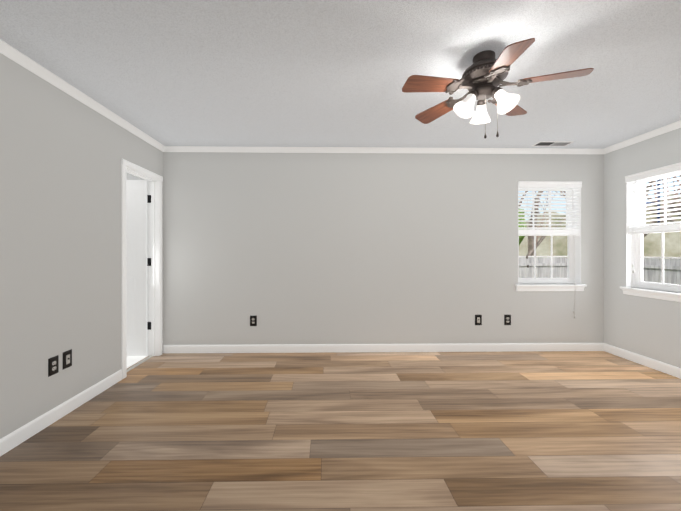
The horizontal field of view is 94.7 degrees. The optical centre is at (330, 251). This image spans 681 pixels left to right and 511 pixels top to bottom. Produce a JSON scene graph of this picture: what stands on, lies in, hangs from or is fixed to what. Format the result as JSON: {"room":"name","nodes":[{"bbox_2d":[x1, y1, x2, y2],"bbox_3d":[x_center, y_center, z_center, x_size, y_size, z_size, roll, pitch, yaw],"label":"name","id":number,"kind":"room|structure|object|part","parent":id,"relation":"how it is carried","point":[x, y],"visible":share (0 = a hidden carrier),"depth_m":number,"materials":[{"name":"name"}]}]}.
{"room":"empty bedroom","nodes":[
{"label":"empty bedroom","id":0,"kind":"room"},
{"bbox_2d":[0,53,162,438],"bbox_3d":[-2.023,-0.010,1.524,0.120,2.450,4.417,0,0,-1],"label":"wall","id":1,"kind":"structure","parent":0,"point":[62,154],"depth_m":2.25,"materials":[{"name":"grey paint"}]},
{"bbox_2d":[48,355,58,376],"bbox_3d":[-1.971,0.814,2.228,0.009,0.125,0.080,0,0,-1],"label":"electrical outlet","id":2,"kind":"object","parent":1,"relation":"attached to","point":[53,365],"visible":1,"depth_m":2.22,"materials":[{"name":"black plastic"}]},
{"bbox_2d":[0,369,121,455],"bbox_3d":[-1.952,1.167,1.217,0.012,0.096,3.498,0,0,-1],"label":"baseboard","id":3,"kind":"structure","parent":1,"relation":"attached to","point":[13,439],"depth_m":2.22,"materials":[{"name":"white wood"}]},
{"bbox_2d":[63,349,71,368],"bbox_3d":[-1.969,0.809,2.348,0.016,0.125,0.080,0,0,-1],"label":"electrical outlet","id":4,"kind":"object","parent":1,"relation":"attached to","point":[67,359],"visible":1,"depth_m":2.34,"materials":[{"name":"black"}]},
{"bbox_2d":[0,39,163,150],"bbox_3d":[-1.942,-1.208,1.581,0.043,0.054,4.170,0,0,-1],"label":"crown molding","id":5,"kind":"structure","parent":1,"relation":"attached to","point":[18,57],"depth_m":2.33,"materials":[{"name":"white wood"}]},
{"bbox_2d":[126,180,150,355],"bbox_3d":[-2.401,0.192,3.611,0.632,2.018,0.040,0,0,-1],"label":"door leaf","id":6,"kind":"structure","parent":1,"relation":"in","point":[137,255],"depth_m":3.59,"materials":[{"name":"white wood"}]},
{"bbox_3d":[-2.121,0.128,3.629,0.072,1.562,0.014,0,0,-1],"label":"door hinges","id":7,"kind":"part","parent":6,"relation":"part of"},
{"bbox_2d":[121,159,162,378],"bbox_3d":[-2.047,0.167,3.336,0.138,2.093,0.726,0,0,-1],"label":"door frame","id":8,"kind":"structure","parent":1,"relation":"attached to","point":[153,268],"depth_m":3.63,"materials":[{"name":"white wood"}]},
{"bbox_2d":[126,172,144,179],"bbox_3d":[-2.971,-0.012,3.720,1.700,2.450,0.100,0,0,-1],"label":"wall","id":9,"kind":"structure","parent":0,"point":[130,176],"depth_m":3.67,"materials":[{"name":"white paint"}]},
{"bbox_2d":[127,355,147,367],"bbox_3d":[-2.907,1.242,2.922,1.600,0.064,1.500,0,0,-1],"label":"floor","id":10,"kind":"structure","parent":0,"point":[132,360],"depth_m":3.50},
{"bbox_2d":[0,351,680,510],"bbox_3d":[0.720,1.245,1.652,5.610,0.060,4.577,0,0,-1],"label":"floor","id":11,"kind":"structure","parent":0,"point":[484,431],"depth_m":2.03,"materials":[{"name":"brown wood"}]},
{"bbox_2d":[0,0,680,148],"bbox_3d":[-0.220,-1.275,1.634,7.490,0.080,4.577,0,0,-1],"label":"ceiling","id":12,"kind":"structure","parent":0,"point":[272,73],"depth_m":2.07,"materials":[{"name":"white paint"}]},
{"bbox_2d":[402,38,593,138],"bbox_3d":[0.949,-0.969,1.962,1.035,0.533,0.944,0,0,-1],"label":"ceiling fan","id":13,"kind":"object","parent":12,"relation":"hanging from","point":[485,74],"visible":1,"depth_m":1.92,"materials":[{"name":"brown wood"}]},
{"bbox_3d":[0.605,-1.012,1.905,0.338,0.006,0.142,-5,-11,-12],"label":"blade","id":14,"kind":"part","parent":13,"relation":"part of","materials":[{"name":"brown wood"}]},
{"bbox_3d":[0.765,-1.014,2.279,0.142,0.006,0.307,14,-12,-33],"label":"blade","id":15,"kind":"part","parent":13,"relation":"part of","materials":[{"name":"brown wood"}]},
{"bbox_3d":[0.838,-0.912,1.953,0.138,0.144,0.133,0,0,-1],"label":"lamp shade","id":16,"kind":"part","parent":13,"relation":"part of","materials":[{"name":"white glass"}]},
{"bbox_3d":[0.860,-0.930,1.960,0.054,0.067,0.045,0,0,-1],"label":"bulb","id":17,"kind":"part","parent":13,"relation":"part of","materials":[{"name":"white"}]},
{"bbox_3d":[0.898,-0.986,1.967,0.074,0.065,0.059,0,0,-1],"label":"arm","id":18,"kind":"part","parent":13,"relation":"part of"},
{"bbox_3d":[1.012,-0.912,2.115,0.132,0.144,0.136,0,0,-1],"label":"lamp shade","id":19,"kind":"part","parent":13,"relation":"part of","materials":[{"name":"white glass"}]},
{"bbox_3d":[0.994,-0.986,2.056,0.060,0.065,0.074,0,0,-1],"label":"arm","id":20,"kind":"part","parent":13,"relation":"part of"},
{"bbox_3d":[0.969,-1.152,1.985,0.262,0.168,0.262,0,0,-1],"label":"motor","id":21,"kind":"part","parent":13,"relation":"part of","materials":[{"name":"brown metal"}]},
{"bbox_3d":[1.004,-0.861,1.962,0.083,0.241,0.013,0,0,-1],"label":"chain","id":22,"kind":"part","parent":13,"relation":"part of","materials":[{"name":"grey"}]},
{"bbox_3d":[1.020,-0.986,1.929,0.066,0.065,0.070,0,0,-1],"label":"arm","id":23,"kind":"part","parent":13,"relation":"part of"},
{"bbox_3d":[1.065,-0.912,1.879,0.126,0.144,0.130,0,0,-1],"label":"lamp shade","id":24,"kind":"part","parent":13,"relation":"part of","materials":[{"name":"white glass"}]},
{"bbox_3d":[1.252,-1.014,2.206,0.310,0.006,0.142,6,9,-38],"label":"blade","id":25,"kind":"part","parent":13,"relation":"part of","materials":[{"name":"brown wood"}]},
{"bbox_3d":[0.931,-1.014,1.639,0.142,0.006,0.290,-12,3,7],"label":"blade","id":26,"kind":"part","parent":13,"relation":"part of","materials":[{"name":"brown wood"}]},
{"label":"blade","id":27,"kind":"part","parent":13,"relation":"part of","materials":[{"name":"brown wood"}]},
{"bbox_2d":[534,142,554,145],"bbox_3d":[2.451,-1.232,3.591,0.174,0.007,0.107,0,0,-1],"label":"louvres","id":28,"kind":"object","parent":12,"relation":"attached to","point":[544,143],"visible":0.88,"depth_m":3.59,"materials":[{"name":"grey metal"}]},
{"bbox_2d":[531,141,574,145],"bbox_3d":[2.542,-1.233,3.592,0.400,0.008,0.155,0,0,-1],"label":"ceiling vent","id":29,"kind":"object","parent":12,"relation":"in","point":[569,142],"visible":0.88,"depth_m":3.52,"materials":[{"name":"white metal"}]},
{"bbox_2d":[550,142,568,145],"bbox_3d":[2.633,-1.232,3.594,0.174,0.010,0.103,0,0,-1],"label":"louvres","id":30,"kind":"object","parent":12,"relation":"attached to","point":[560,143],"visible":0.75,"depth_m":3.60,"materials":[{"name":"grey metal"}]},
{"bbox_2d":[163,152,603,344],"bbox_3d":[0.682,-0.012,3.859,5.610,2.450,0.160,0,0,-1],"label":"wall","id":31,"kind":"structure","parent":0,"point":[353,248],"depth_m":3.77,"materials":[{"name":"grey paint"}]},
{"bbox_2d":[250,316,256,325],"bbox_3d":[-0.929,0.833,3.748,0.080,0.125,0.009,0,0,-1],"label":"electrical outlet","id":32,"kind":"object","parent":31,"relation":"attached to","point":[253,320],"visible":1,"depth_m":3.75,"materials":[{"name":"black plastic"}]},
{"bbox_2d":[162,146,603,153],"bbox_3d":[0.664,-1.210,3.756,5.330,0.054,0.043,0,0,-1],"label":"crown molding","id":33,"kind":"structure","parent":31,"relation":"attached to","point":[166,148],"depth_m":3.75,"materials":[{"name":"white wood"}]},
{"bbox_2d":[163,343,603,352],"bbox_3d":[0.664,1.165,3.774,5.330,0.096,0.012,0,0,-1],"label":"baseboard","id":34,"kind":"structure","parent":31,"relation":"attached to","point":[459,347],"depth_m":3.77,"materials":[{"name":"white wood"}]},
{"bbox_2d":[475,315,481,324],"bbox_3d":[1.786,0.833,3.790,0.080,0.125,0.016,0,0,-1],"label":"electrical outlet","id":35,"kind":"object","parent":31,"relation":"attached to","point":[478,319],"visible":1,"depth_m":3.79,"materials":[{"name":"black"}]},
{"bbox_2d":[504,315,510,324],"bbox_3d":[2.144,0.833,3.799,0.080,0.125,0.009,0,0,-1],"label":"electrical outlet","id":36,"kind":"object","parent":31,"relation":"attached to","point":[507,319],"visible":1,"depth_m":3.80,"materials":[{"name":"black plastic"}]},
{"bbox_2d":[518,188,580,283],"bbox_3d":[2.660,-0.222,3.889,0.775,1.250,0.155,0,0,-1],"label":"window","id":37,"kind":"structure","parent":31,"relation":"in","point":[573,271],"depth_m":3.91,"materials":[{"name":"white plastic"}]},
{"bbox_2d":[518,181,581,235],"bbox_3d":[2.661,-0.519,3.837,0.771,0.653,0.087,0,0,-1],"label":"window blind","id":38,"kind":"object","parent":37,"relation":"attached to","point":[548,231],"visible":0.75,"depth_m":3.83,"materials":[{"name":"white plastic"}]},
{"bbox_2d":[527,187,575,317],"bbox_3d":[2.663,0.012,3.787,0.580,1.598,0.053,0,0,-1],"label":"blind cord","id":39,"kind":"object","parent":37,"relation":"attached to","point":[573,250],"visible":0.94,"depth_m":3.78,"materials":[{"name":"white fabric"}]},
{"bbox_2d":[515,284,586,290],"bbox_3d":[2.661,0.444,3.840,0.845,0.082,0.135,0,0,-1],"label":"sill","id":40,"kind":"structure","parent":31,"relation":"attached to","point":[547,287],"depth_m":3.80,"materials":[{"name":"white wood"}]},
{"bbox_2d":[604,128,680,367],"bbox_3d":[3.446,-0.010,1.617,0.160,2.450,4.417,0,0,-1],"label":"wall","id":41,"kind":"structure","parent":0,"point":[648,327],"depth_m":3.49,"materials":[{"name":"grey paint"}]},
{"bbox_2d":[604,343,680,378],"bbox_3d":[3.359,1.167,1.672,0.012,0.096,4.230,0,0,-1],"label":"baseboard","id":42,"kind":"structure","parent":41,"relation":"attached to","point":[654,364],"depth_m":3.32,"materials":[{"name":"white wood"}]},
{"bbox_2d":[604,120,680,153],"bbox_3d":[3.343,-1.208,1.670,0.043,0.054,4.170,0,0,-1],"label":"crown molding","id":43,"kind":"structure","parent":41,"relation":"attached to","point":[676,125],"depth_m":3.31,"materials":[{"name":"white wood"}]},
{"bbox_2d":[620,287,680,301],"bbox_3d":[3.367,0.445,3.150,0.135,0.082,0.845,0,0,-1],"label":"sill","id":44,"kind":"structure","parent":41,"relation":"attached to","point":[658,294],"depth_m":3.23,"materials":[{"name":"white wood"}]},
{"bbox_2d":[626,171,680,291],"bbox_3d":[3.417,-0.222,3.150,0.155,1.250,0.775,0,0,-1],"label":"window","id":45,"kind":"structure","parent":41,"relation":"in","point":[634,251],"depth_m":3.51,"materials":[{"name":"white plastic"}]},
{"bbox_2d":[625,163,680,233],"bbox_3d":[3.365,-0.518,3.149,0.087,0.653,0.771,0,0,-1],"label":"window blind","id":46,"kind":"object","parent":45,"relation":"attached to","point":[658,227],"visible":0.96,"depth_m":3.24,"materials":[{"name":"white plastic"}]},
{"bbox_2d":[631,181,635,283],"bbox_3d":[3.315,-0.181,3.153,0.053,1.212,0.570,0,0,-1],"label":"blind cord","id":47,"kind":"object","parent":46,"relation":"hanging from","point":[632,270],"visible":1,"depth_m":3.42,"materials":[{"name":"white plastic"}]},
{"label":"outside","id":48,"kind":"structure","parent":0,"visible":0},
{"bbox_2d":[518,209,525,244],"bbox_3d":[5.707,-1.621,13.970,5.742,7.006,4.491,0,0,-1],"label":"foliage","id":49,"kind":"object","parent":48,"point":[521,238],"depth_m":11.89,"materials":[{"name":"green plant"}]},
{"bbox_2d":[519,194,680,258],"bbox_3d":[8.415,-1.237,8.558,50.992,6.991,50.992,0,0,-1],"label":"treeline","id":50,"kind":"object","parent":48,"point":[652,244],"visible":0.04,"depth_m":23.94,"materials":[{"name":"green plant"}]},
{"bbox_2d":[528,176,680,244],"bbox_3d":[10.281,-5.642,13.040,15.492,12.242,15.654,0,0,-1],"label":"twigs","id":51,"kind":"object","parent":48,"point":[646,207],"depth_m":12.52,"materials":[{"name":"brown plant"}]},
{"bbox_3d":[9.641,2.345,25.088,100.000,0.200,90.000,0,0,-1],"label":"lawn","id":52,"kind":"structure","parent":48,"visible":0},
{"bbox_2d":[518,175,680,255],"bbox_3d":[10.784,-2.134,12.126,9.787,8.834,11.631,0,0,-1],"label":"trunks","id":53,"kind":"object","parent":52,"relation":"on","point":[530,245],"depth_m":12.96,"materials":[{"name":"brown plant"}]},
{"bbox_2d":[519,257,680,284],"bbox_3d":[1.702,1.219,2.133,15.350,2.090,16.367,0,0,-1],"label":"fence","id":54,"kind":"object","parent":52,"relation":"on","point":[652,270],"visible":0.06,"depth_m":10.34,"materials":[{"name":"grey wood"}]},
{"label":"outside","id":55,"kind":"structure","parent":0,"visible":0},
{"bbox_2d":[646,179,659,222],"bbox_3d":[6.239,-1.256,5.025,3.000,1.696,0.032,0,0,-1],"label":"pole","id":56,"kind":"object","parent":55,"point":[658,213],"visible":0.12,"depth_m":5.00,"materials":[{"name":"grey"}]}
]}

